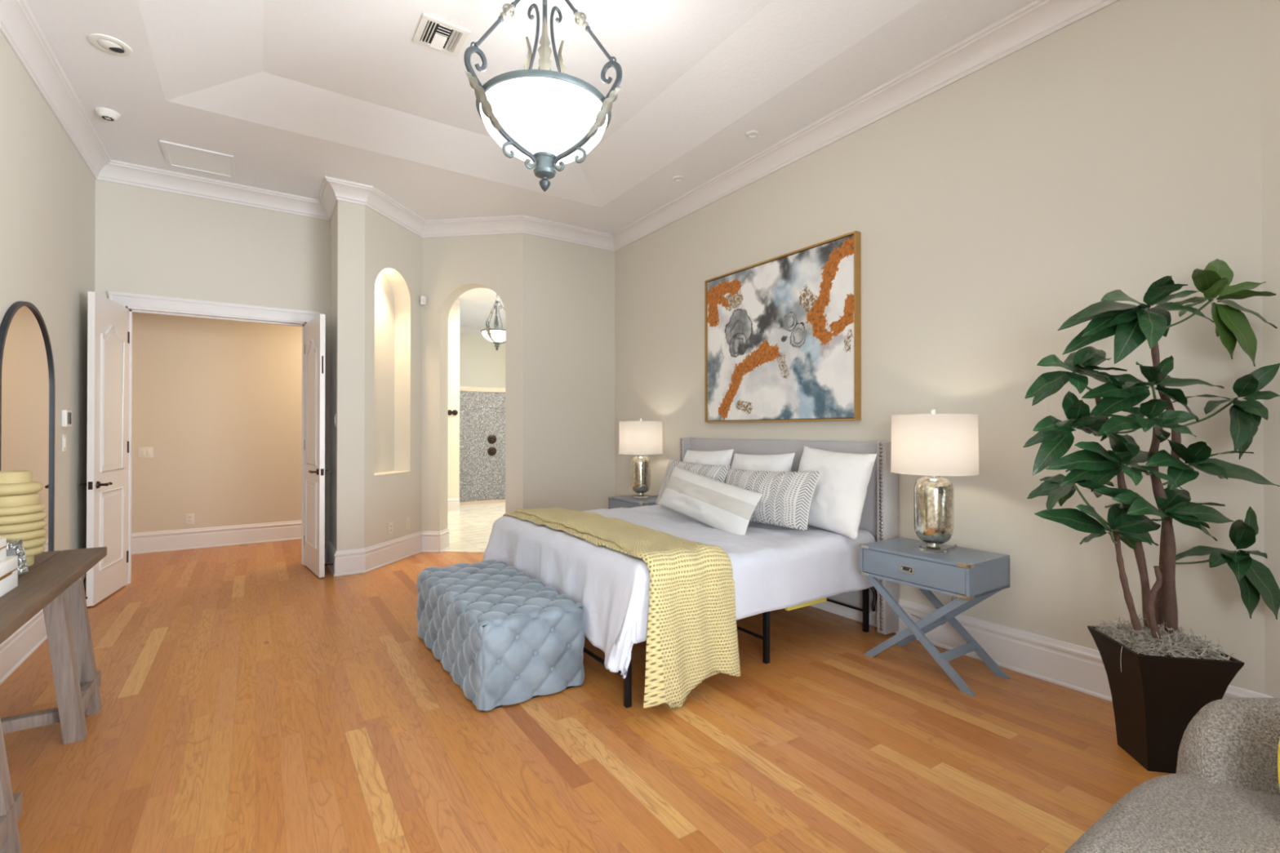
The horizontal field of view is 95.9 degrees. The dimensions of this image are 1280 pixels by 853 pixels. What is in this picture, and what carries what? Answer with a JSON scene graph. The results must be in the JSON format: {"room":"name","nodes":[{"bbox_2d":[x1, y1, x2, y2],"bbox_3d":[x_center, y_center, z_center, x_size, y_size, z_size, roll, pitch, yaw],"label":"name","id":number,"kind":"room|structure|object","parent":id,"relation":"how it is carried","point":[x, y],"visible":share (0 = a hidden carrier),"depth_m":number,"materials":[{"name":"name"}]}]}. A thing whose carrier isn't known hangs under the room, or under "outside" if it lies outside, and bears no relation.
{"room":"bedroom","nodes":[
{"label":"bedroom","id":0,"kind":"room"},
{"bbox_2d":[0,31,95,551],"bbox_3d":[-1.896,-0.621,0.653,0.140,3.950,10.380,0,0,-34],"label":"wall","id":1,"kind":"structure","parent":0,"point":[47,190],"depth_m":3.95,"materials":[{"name":"beige paint"}]},
{"bbox_2d":[0,301,54,551],"bbox_3d":[-3.640,0.137,3.428,0.026,1.745,0.990,0,0,-34],"label":"arched mirror","id":2,"kind":"object","parent":1,"relation":"attached to","point":[27,371],"visible":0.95,"depth_m":3.45,"materials":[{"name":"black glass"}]},
{"bbox_2d":[0,572,86,684],"bbox_3d":[-1.788,1.238,0.630,0.026,0.229,10.240,0,0,-34],"label":"baseboard","id":3,"kind":"structure","parent":1,"relation":"attached to","point":[15,650],"depth_m":3.35,"materials":[{"name":"white"}]},
{"bbox_2d":[0,0,111,179],"bbox_3d":[-1.750,-2.203,0.675,0.118,0.154,10.240,0,0,-34],"label":"trim","id":4,"kind":"structure","parent":1,"relation":"attached to","point":[20,29],"depth_m":3.63,"materials":[{"name":"white wood"}]},
{"bbox_2d":[62,434,66,451],"bbox_3d":[-4.119,0.118,4.130,0.011,0.120,0.075,0,0,-34],"label":"light switch","id":5,"kind":"object","parent":1,"relation":"attached to","point":[64,437],"visible":1,"depth_m":4.11,"materials":[{"name":"white plastic"}]},
{"bbox_2d":[61,409,71,426],"bbox_3d":[-4.115,-0.057,4.143,0.030,0.120,0.145,0,0,-34],"label":"thermostat","id":6,"kind":"object","parent":1,"relation":"attached to","point":[66,416],"visible":1,"depth_m":4.09,"materials":[{"name":"white plastic"}]},
{"bbox_2d":[79,291,129,606],"bbox_3d":[-4.337,0.170,4.678,0.173,2.388,0.687,0,0,-30],"label":"door","id":7,"kind":"structure","parent":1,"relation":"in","point":[108,333],"depth_m":4.59,"materials":[{"name":"white wood"}]},
{"bbox_2d":[94,179,330,540],"bbox_3d":[-3.888,-0.595,5.476,1.920,3.950,0.140,0,0,-34],"label":"wall","id":8,"kind":"structure","parent":0,"point":[149,242],"depth_m":5.35,"materials":[{"name":"beige paint"}]},
{"bbox_2d":[96,159,328,220],"bbox_3d":[-3.862,-2.177,5.347,1.770,0.154,0.118,0,0,-34],"label":"trim","id":9,"kind":"structure","parent":8,"relation":"attached to","point":[116,171],"depth_m":5.29,"materials":[{"name":"white wood"}]},
{"bbox_2d":[107,291,319,323],"bbox_3d":[-3.891,0.112,5.368,1.592,2.535,0.030,0,0,-34],"label":"trim","id":10,"kind":"structure","parent":8,"relation":"attached to","point":[129,300],"depth_m":5.32,"materials":[{"name":"white wood"}]},
{"bbox_2d":[124,306,306,586],"bbox_3d":[-3.938,0.168,5.439,1.384,2.425,0.160,0,0,-34],"label":"trim","id":11,"kind":"structure","parent":8,"relation":"attached to","point":[131,309],"depth_m":5.20,"materials":[{"name":"white wood"}]},
{"bbox_2d":[303,314,330,577],"bbox_3d":[-3.079,0.175,5.508,0.178,2.388,0.687,0,0,-34],"label":"door","id":12,"kind":"structure","parent":8,"relation":"in","point":[314,346],"depth_m":5.35,"materials":[{"name":"white wood"}]},
{"bbox_2d":[324,539,328,563],"bbox_3d":[-3.199,1.267,5.824,0.115,0.229,0.026,0,0,-34],"label":"baseboard","id":13,"kind":"structure","parent":8,"relation":"attached to","point":[326,541],"depth_m":5.83,"materials":[{"name":"white"}]},
{"bbox_2d":[131,312,302,533],"bbox_3d":[-4.386,-0.111,7.100,2.890,3.000,0.140,0,0,-34],"label":"wall","id":14,"kind":"structure","parent":0,"point":[218,403],"depth_m":6.67,"materials":[{"name":"beige paint"}]},
{"bbox_2d":[138,447,153,457],"bbox_3d":[-5.416,0.285,6.322,0.125,0.118,0.011,0,0,-34],"label":"light switch","id":15,"kind":"object","parent":14,"relation":"attached to","point":[144,452],"visible":1,"depth_m":6.32,"materials":[{"name":"beige plastic"}]},
{"bbox_2d":[185,513,194,524],"bbox_3d":[-5.096,1.046,6.532,0.078,0.120,0.010,0,0,-34],"label":"power outlet","id":16,"kind":"object","parent":14,"relation":"attached to","point":[189,517],"visible":1,"depth_m":6.53,"materials":[{"name":"beige plastic"}]},
{"bbox_2d":[131,520,302,554],"bbox_3d":[-4.340,1.274,7.023,2.890,0.229,0.026,0,0,-34],"label":"baseboard","id":17,"kind":"structure","parent":14,"relation":"attached to","point":[235,535],"depth_m":6.64,"materials":[{"name":"white wood"}]},
{"bbox_2d":[329,200,337,549],"bbox_3d":[-2.978,-0.594,5.625,0.020,3.950,0.619,0,0,-34],"label":"wall","id":18,"kind":"structure","parent":0,"point":[333,326],"depth_m":5.60,"materials":[{"name":"beige paint"}]},
{"bbox_2d":[318,176,337,221],"bbox_3d":[-2.997,-2.176,5.538,0.118,0.154,0.758,0,0,-34],"label":"trim","id":19,"kind":"structure","parent":18,"relation":"attached to","point":[327,198],"depth_m":5.52,"materials":[{"name":"white"}]},
{"bbox_2d":[326,539,336,575],"bbox_3d":[-2.985,1.266,5.582,0.026,0.229,0.666,0,0,-34],"label":"baseboard","id":20,"kind":"structure","parent":18,"relation":"attached to","point":[331,551],"depth_m":5.57,"materials":[{"name":"white"}]},
{"bbox_2d":[333,413,336,426],"bbox_3d":[-2.875,-0.060,5.438,0.011,0.120,0.075,0,0,-34],"label":"light switch","id":21,"kind":"object","parent":18,"relation":"attached to","point":[335,417],"visible":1,"depth_m":5.42,"materials":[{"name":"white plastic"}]},
{"bbox_2d":[336,200,364,551],"bbox_3d":[-2.713,-0.595,5.416,0.230,3.950,0.020,0,0,-34],"label":"wall pillar","id":22,"kind":"structure","parent":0,"point":[351,216],"depth_m":5.41,"materials":[{"name":"beige paint"}]},
{"bbox_2d":[324,176,373,205],"bbox_3d":[-2.704,-2.177,5.348,0.397,0.154,0.118,0,0,-34],"label":"trim","id":23,"kind":"structure","parent":22,"relation":"attached to","point":[347,191],"depth_m":5.36,"materials":[{"name":"white wood"}]},
{"bbox_2d":[333,547,365,576],"bbox_3d":[-2.707,1.264,5.382,0.267,0.229,0.026,0,0,-34],"label":"baseboard","id":24,"kind":"structure","parent":22,"relation":"attached to","point":[348,562],"depth_m":5.38,"materials":[{"name":"white wood"}]},
{"bbox_2d":[373,271,395,473],"bbox_3d":[-2.719,-0.567,5.977,0.030,2.300,0.850,0,0,11],"label":"wall niche","id":25,"kind":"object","parent":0,"point":[384,304],"depth_m":6.06,"materials":[{"name":"beige paint"}]},
{"bbox_2d":[364,205,422,547],"bbox_3d":[-2.612,-0.592,5.955,0.190,3.950,0.948,0,0,11],"label":"wall","id":26,"kind":"structure","parent":0,"point":[392,250],"depth_m":6.08,"materials":[{"name":"beige paint"}]},
{"bbox_2d":[388,521,393,534],"bbox_3d":[-2.528,1.032,5.854,0.010,0.120,0.075,0,0,11],"label":"power outlet","id":27,"kind":"object","parent":26,"relation":"attached to","point":[390,524],"visible":1,"depth_m":5.85,"materials":[{"name":"beige plastic"}]},
{"bbox_2d":[364,530,422,572],"bbox_3d":[-2.507,1.267,5.918,0.026,0.229,0.958,0,0,11],"label":"baseboard","id":28,"kind":"structure","parent":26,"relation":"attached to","point":[381,554],"depth_m":5.85,"materials":[{"name":"white wood"}]},
{"bbox_2d":[365,186,426,237],"bbox_3d":[-2.466,-2.174,5.909,0.118,0.154,0.996,0,0,11],"label":"trim","id":29,"kind":"structure","parent":26,"relation":"attached to","point":[377,201],"depth_m":5.84,"materials":[{"name":"white"}]},
{"bbox_2d":[405,516,409,528],"bbox_3d":[-2.470,1.029,6.143,0.010,0.120,0.075,0,0,11],"label":"outlet","id":30,"kind":"object","parent":26,"relation":"attached to","point":[407,519],"visible":1,"depth_m":6.14,"materials":[{"name":"beige plastic"}]},
{"bbox_2d":[419,295,426,305],"bbox_3d":[-2.389,-1.387,6.351,0.060,0.095,0.050,0,0,-34],"label":"sensor","id":31,"kind":"object","parent":26,"relation":"attached to","point":[422,299],"visible":1,"depth_m":6.33,"materials":[{"name":"white plastic"}]},
{"bbox_2d":[447,307,459,497],"bbox_3d":[-3.448,-0.373,9.350,0.995,3.550,0.120,0,0,-24],"label":"wall","id":32,"kind":"structure","parent":0,"point":[453,476],"depth_m":9.46,"materials":[{"name":"beige paint"}]},
{"bbox_2d":[447,497,459,512],"bbox_3d":[-3.419,1.286,9.274,0.995,0.229,0.026,0,0,-24],"label":"baseboard","id":33,"kind":"structure","parent":32,"relation":"attached to","point":[453,504],"depth_m":9.43,"materials":[{"name":"white"}]},
{"bbox_2d":[452,409,457,415],"bbox_3d":[-3.021,-0.228,9.426,0.090,0.090,0.083,0,0,-24],"label":"robe hook","id":34,"kind":"object","parent":32,"relation":"attached to","point":[455,412],"visible":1,"depth_m":9.45,"materials":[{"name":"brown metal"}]},
{"bbox_2d":[451,297,460,308],"bbox_3d":[-3.401,-2.021,9.250,0.995,0.154,0.118,0,0,-24],"label":"trim","id":35,"kind":"structure","parent":32,"relation":"attached to","point":[456,304],"depth_m":9.45,"materials":[{"name":"white paint"}]},
{"bbox_2d":[421,233,523,531],"bbox_3d":[-1.833,-0.589,6.420,1.169,3.950,0.195,0,0,8],"label":"wall","id":36,"kind":"structure","parent":0,"point":[452,266],"depth_m":6.37,"materials":[{"name":"beige paint"}]},
{"bbox_2d":[421,530,438,552],"bbox_3d":[-2.320,1.270,6.363,0.215,0.229,0.026,0,0,8],"label":"baseboard","id":37,"kind":"structure","parent":36,"relation":"attached to","point":[429,539],"depth_m":6.36,"materials":[{"name":"white wood"}]},
{"bbox_2d":[438,528,449,552],"bbox_3d":[-2.187,1.270,6.447,0.026,0.229,0.215,0,0,8],"label":"baseboard","id":38,"kind":"object","parent":36,"relation":"attached to","point":[443,535],"visible":1,"depth_m":6.42,"materials":[{"name":"white wood"}]},
{"bbox_2d":[422,214,523,238],"bbox_3d":[-1.831,-2.172,6.270,1.214,0.154,0.118,0,0,8],"label":"trim","id":39,"kind":"structure","parent":36,"relation":"attached to","point":[505,224],"depth_m":6.27,"materials":[{"name":"white paint"}]},
{"bbox_2d":[459,391,505,502],"bbox_3d":[-2.446,0.359,10.593,1.912,1.980,0.420,0,0,-14],"label":"wall","id":40,"kind":"structure","parent":0,"point":[482,414],"depth_m":10.50,"materials":[{"name":"grey"}]},
{"bbox_2d":[459,386,505,506],"bbox_3d":[-2.447,0.349,10.598,1.972,2.120,0.509,0,0,-14],"label":"trim","id":41,"kind":"structure","parent":40,"relation":"attached to","point":[461,388],"depth_m":10.49,"materials":[{"name":"stone"}]},
{"bbox_2d":[487,446,496,456],"bbox_3d":[-2.706,0.455,10.566,0.170,0.170,0.060,0,0,-24],"label":"shower valve","id":42,"kind":"object","parent":40,"relation":"attached to","point":[491,451],"visible":1,"depth_m":10.57,"materials":[{"name":"brown metal"}]},
{"bbox_2d":[487,435,496,444],"bbox_3d":[-2.706,0.235,10.568,0.170,0.170,0.060,0,0,-24],"label":"shower valve","id":43,"kind":"object","parent":40,"relation":"attached to","point":[491,439],"visible":1,"depth_m":10.57,"materials":[{"name":"brown metal"}]},
{"bbox_2d":[459,333,505,387],"bbox_3d":[-3.347,-0.357,12.269,4.800,3.550,0.140,0,0,-34],"label":"wall","id":44,"kind":"structure","parent":0,"point":[481,365],"depth_m":12.18,"materials":[{"name":"beige paint"}]},
{"bbox_2d":[459,324,490,335],"bbox_3d":[-3.276,-2.005,12.171,4.800,0.154,0.118,0,0,-34],"label":"trim","id":45,"kind":"structure","parent":44,"relation":"attached to","point":[470,330],"depth_m":12.01,"materials":[{"name":"white"}]},
{"bbox_2d":[457,232,538,328],"bbox_3d":[-1.909,-2.094,10.077,4.841,0.001,7.121,0,0,-34],"label":"ceiling","id":46,"kind":"structure","parent":0,"point":[476,305],"depth_m":10.27,"materials":[{"name":"white paint"}]},
{"bbox_2d":[480,294,505,350],"bbox_3d":[-2.095,-1.599,8.320,0.510,1.009,0.491,0,0,40],"label":"pendant light","id":47,"kind":"object","parent":46,"relation":"hanging from","point":[496,335],"visible":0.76,"depth_m":8.21,"materials":[{"name":"white glass"}]},
{"bbox_2d":[25,0,1035,234],"bbox_3d":[0.336,-2.326,2.037,5.600,0.105,10.800,0,0,-34],"label":"ceiling","id":48,"kind":"structure","parent":0,"point":[300,93],"depth_m":3.86,"materials":[{"name":"white paint"}]},
{"bbox_2d":[94,106,120,121],"bbox_3d":[-3.832,-2.238,4.154,0.136,0.048,0.136,0,0,-34],"label":"smoke detector","id":49,"kind":"object","parent":48,"relation":"attached to","point":[108,114],"visible":1,"depth_m":4.12,"materials":[{"name":"white plastic"}]},
{"bbox_2d":[87,33,132,56],"bbox_3d":[-3.143,-2.267,3.424,0.196,0.059,0.196,0,0,-34],"label":"recessed light","id":50,"kind":"object","parent":48,"relation":"in","point":[108,44],"visible":1,"depth_m":3.41,"materials":[{"name":"white plastic"}]},
{"bbox_2d":[160,140,235,178],"bbox_3d":[-3.728,-2.252,4.889,0.477,0.012,0.500,0,0,-34],"label":"ceiling access panel","id":51,"kind":"object","parent":48,"relation":"attached to","point":[180,156],"visible":1,"depth_m":4.87,"materials":[{"name":"white"}]},
{"bbox_2d":[412,13,470,57],"bbox_3d":[-1.207,-2.363,3.498,0.270,0.015,0.273,0,0,-34],"label":"ceiling vent","id":52,"kind":"object","parent":48,"relation":"in","point":[433,33],"visible":1,"depth_m":3.49,"materials":[{"name":"white plastic"}]},
{"bbox_2d":[463,0,622,191],"bbox_3d":[-0.452,-1.776,2.940,0.722,1.196,0.750,0,0,-2],"label":"pendant light","id":53,"kind":"object","parent":48,"relation":"hanging from","point":[547,119],"visible":1,"depth_m":2.74,"materials":[{"name":"white glass"}]},
{"bbox_2d":[672,175,683,181],"bbox_3d":[0.347,-2.250,5.237,0.100,0.012,0.100,0,0,-34],"label":"recessed light","id":54,"kind":"object","parent":48,"relation":"in","point":[677,178],"visible":1,"depth_m":5.23,"materials":[{"name":"white plastic"}]},
{"bbox_2d":[745,130,759,137],"bbox_3d":[0.867,-2.254,4.454,0.100,0.012,0.100,0,0,-34],"label":"recessed light","id":55,"kind":"object","parent":48,"relation":"in","point":[752,134],"visible":1,"depth_m":4.45,"materials":[{"name":"white plastic"}]},
{"bbox_2d":[523,233,614,511],"bbox_3d":[-0.763,-0.588,6.664,1.300,3.950,0.140,0,0,-34],"label":"wall","id":56,"kind":"structure","parent":0,"point":[569,287],"depth_m":6.54,"materials":[{"name":"beige paint"}]},
{"bbox_2d":[523,214,614,251],"bbox_3d":[-0.768,-2.171,6.514,1.204,0.154,0.118,0,0,-34],"label":"trim","id":57,"kind":"structure","parent":56,"relation":"attached to","point":[544,228],"depth_m":6.49,"materials":[{"name":"white paint"}]},
{"bbox_2d":[0,502,1173,852],"bbox_3d":[-0.519,1.400,5.110,8.000,0.056,16.900,0,0,-34],"label":"floor","id":58,"kind":"structure","parent":0,"point":[253,700],"depth_m":2.48,"materials":[{"name":"brown wood"}]},
{"bbox_2d":[0,546,106,852],"bbox_3d":[-2.359,0.979,1.975,0.494,0.765,1.870,0,0,-34],"label":"console table","id":59,"kind":"object","parent":58,"relation":"on","point":[54,584],"visible":0.84,"depth_m":2.47,"materials":[{"name":"brown wood"}]},
{"bbox_2d":[0,555,17,596],"bbox_3d":[-2.354,0.538,1.969,0.261,0.115,0.290,0,0,-34],"label":"decorative box","id":60,"kind":"object","parent":59,"relation":"on","point":[8,566],"visible":1,"depth_m":2.08,"materials":[{"name":"white paint"}]},
{"bbox_2d":[0,537,6,561],"bbox_3d":[-2.341,0.441,1.954,0.226,0.077,0.210,0,0,-34],"label":"decorative box","id":61,"kind":"object","parent":60,"relation":"on","point":[2,540],"visible":1,"depth_m":2.08,"materials":[{"name":"white paint"}]},
{"bbox_2d":[5,539,28,574],"bbox_3d":[-2.511,0.532,2.284,0.060,0.146,0.110,0,0,7],"label":"photo frame","id":62,"kind":"object","parent":59,"relation":"on","point":[15,548],"visible":0.46,"depth_m":2.32,"materials":[{"name":"silver metal"}]},
{"bbox_2d":[6,549,18,566],"bbox_3d":[-2.505,0.526,2.284,0.021,0.075,0.066,0,0,7],"label":"picture","id":63,"kind":"object","parent":62,"relation":"attached to","point":[9,552],"depth_m":2.31},
{"bbox_2d":[0,470,46,566],"bbox_3d":[-2.688,0.395,2.450,0.236,0.407,0.236,0,0,-34],"label":"ribbed vase","id":64,"kind":"object","parent":59,"relation":"on","point":[22,516],"visible":0.88,"depth_m":2.42,"materials":[{"name":"yellow ceramic"}]},
{"bbox_2d":[416,559,584,711],"bbox_3d":[-0.882,1.150,3.436,0.596,0.438,1.336,0,0,-34],"label":"tufted ottoman","id":65,"kind":"object","parent":58,"relation":"on","point":[502,636],"visible":1,"depth_m":2.97,"materials":[{"name":"blue fabric"}]},
{"bbox_2d":[608,494,657,509],"bbox_3d":[0.026,1.049,5.753,0.443,0.666,0.655,0,0,-34],"label":"nightstand","id":66,"kind":"object","parent":58,"relation":"on","point":[620,501],"visible":0.29,"depth_m":5.69,"materials":[{"name":"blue wood"}]},
{"bbox_2d":[618,417,662,497],"bbox_3d":[0.007,0.570,5.895,0.496,1.307,0.524,0,0,-34],"label":"table lamp","id":67,"kind":"object","parent":66,"relation":"on","point":[640,437],"visible":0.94,"depth_m":5.71,"materials":[{"name":"white fabric"}]},
{"bbox_2d":[509,437,898,707],"bbox_3d":[0.257,0.737,4.165,2.048,1.272,2.190,0,0,-34],"label":"bed","id":68,"kind":"object","parent":58,"relation":"on","point":[880,513],"visible":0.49,"depth_m":3.85,"materials":[{"name":"fabric"}]},
{"bbox_2d":[482,504,877,679],"bbox_3d":[0.161,0.934,4.100,2.074,0.524,2.067,0,0,-34],"label":"duvet","id":69,"kind":"object","parent":68,"relation":"on","point":[775,567],"visible":0.56,"depth_m":3.40,"materials":[{"name":"white fabric"}]},
{"bbox_2d":[502,507,741,707],"bbox_3d":[-0.303,0.997,3.753,0.673,0.744,2.206,0,0,-34],"label":"knit throw","id":70,"kind":"object","parent":69,"relation":"on","point":[695,637],"visible":0.91,"depth_m":2.94,"materials":[{"name":"yellow fabric"}]},
{"bbox_2d":[655,458,729,503],"bbox_3d":[0.418,0.491,4.777,0.233,0.411,0.811,0,0,-34],"label":"patterned pillow","id":71,"kind":"object","parent":69,"relation":"on","point":[718,473],"visible":0.38,"depth_m":4.70,"materials":[{"name":"fabric"}]},
{"bbox_2d":[683,448,733,483],"bbox_3d":[0.552,0.446,5.088,0.266,0.509,0.655,0,0,-34],"label":"bed pillow","id":72,"kind":"object","parent":69,"relation":"on","point":[724,457],"visible":0.22,"depth_m":4.98,"materials":[{"name":"white fabric"}]},
{"bbox_2d":[657,465,763,534],"bbox_3d":[0.466,0.527,4.161,0.234,0.440,1.072,0,0,-31],"label":"lumbar pillow","id":73,"kind":"object","parent":69,"relation":"on","point":[720,505],"visible":0.99,"depth_m":4.00,"materials":[{"name":"fabric"}]},
{"bbox_2d":[730,453,795,471],"bbox_3d":[0.915,0.448,4.541,0.260,0.500,0.674,0,0,-34],"label":"bed pillow","id":74,"kind":"object","parent":69,"relation":"on","point":[780,462],"visible":0.28,"depth_m":4.45,"materials":[{"name":"white fabric"}]},
{"bbox_2d":[725,468,821,531],"bbox_3d":[0.870,0.495,4.069,0.242,0.407,0.895,0,0,-34],"label":"patterned pillow","id":75,"kind":"object","parent":69,"relation":"on","point":[785,500],"visible":0.71,"depth_m":3.86,"materials":[{"name":"fabric"}]},
{"bbox_2d":[797,445,876,540],"bbox_3d":[1.277,0.427,3.902,0.269,0.577,0.636,0,0,-34],"label":"euro pillow","id":76,"kind":"object","parent":69,"relation":"on","point":[839,494],"visible":0.77,"depth_m":3.74,"materials":[{"name":"white fabric"}]},
{"bbox_2d":[859,537,1010,697],"bbox_3d":[1.661,1.035,3.292,0.443,0.666,0.655,0,0,-34],"label":"nightstand","id":77,"kind":"object","parent":58,"relation":"on","point":[971,575],"visible":1,"depth_m":3.17,"materials":[{"name":"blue wood"}]},
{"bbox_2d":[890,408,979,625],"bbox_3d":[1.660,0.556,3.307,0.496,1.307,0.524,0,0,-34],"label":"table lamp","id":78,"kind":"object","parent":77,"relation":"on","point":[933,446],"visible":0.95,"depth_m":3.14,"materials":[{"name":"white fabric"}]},
{"bbox_2d":[1022,258,1279,773],"bbox_3d":[2.050,0.316,2.338,1.143,2.093,0.478,0,0,-11],"label":"potted plant","id":79,"kind":"object","parent":58,"relation":"on","point":[1160,677],"visible":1,"depth_m":2.30,"materials":[{"name":"green plant"}]},
{"bbox_2d":[1064,697,1279,852],"bbox_3d":[1.371,1.020,0.996,1.193,0.670,0.974,0,0,-34],"label":"armchair","id":80,"kind":"object","parent":58,"relation":"on","point":[1223,795],"visible":1,"depth_m":1.43,"materials":[{"name":"beige fabric"}]},
{"bbox_2d":[1277,737,1279,790],"bbox_3d":[1.627,0.766,1.134,0.148,0.291,0.506,0,0,-34],"label":"throw cushion","id":81,"kind":"object","parent":80,"relation":"on","point":[1278,752],"visible":1,"depth_m":1.34,"materials":[{"name":"yellow fabric"}]},
{"bbox_2d":[614,0,1265,693],"bbox_3d":[1.232,-0.599,4.709,0.140,3.950,5.325,0,0,-34],"label":"wall","id":82,"kind":"structure","parent":0,"point":[1120,148],"depth_m":3.19,"materials":[{"name":"beige paint"}]},
{"bbox_2d":[704,231,861,422],"bbox_3d":[1.087,-0.706,4.748,0.060,1.333,1.638,0,0,-34],"label":"abstract painting","id":83,"kind":"object","parent":82,"relation":"attached to","point":[783,333],"visible":1,"depth_m":4.60,"materials":[{"name":"multicoloured paint"}]},
{"bbox_2d":[611,0,1119,251],"bbox_3d":[1.125,-2.181,4.646,0.118,0.154,5.325,0,0,-34],"label":"trim","id":84,"kind":"structure","parent":82,"relation":"attached to","point":[1037,20],"depth_m":3.83,"materials":[{"name":"white"}]},
{"bbox_2d":[810,598,1265,702],"bbox_3d":[1.163,1.260,4.652,0.026,0.229,5.325,0,0,-34],"label":"baseboard","id":85,"kind":"structure","parent":82,"relation":"attached to","point":[1075,667],"depth_m":3.18,"materials":[{"name":"white paint"}]},
{"bbox_2d":[1261,0,1279,697],"bbox_3d":[2.742,-0.612,2.317,0.140,3.950,0.300,0,0,-10],"label":"wall","id":86,"kind":"structure","parent":0,"point":[1270,9],"depth_m":2.42,"materials":[{"name":"beige paint"}]},
{"bbox_2d":[1263,694,1274,697],"bbox_3d":[2.661,1.247,2.289,0.026,0.229,0.306,0,0,-10],"label":"baseboard","id":87,"kind":"structure","parent":86,"relation":"attached to","point":[1264,695],"depth_m":2.43,"materials":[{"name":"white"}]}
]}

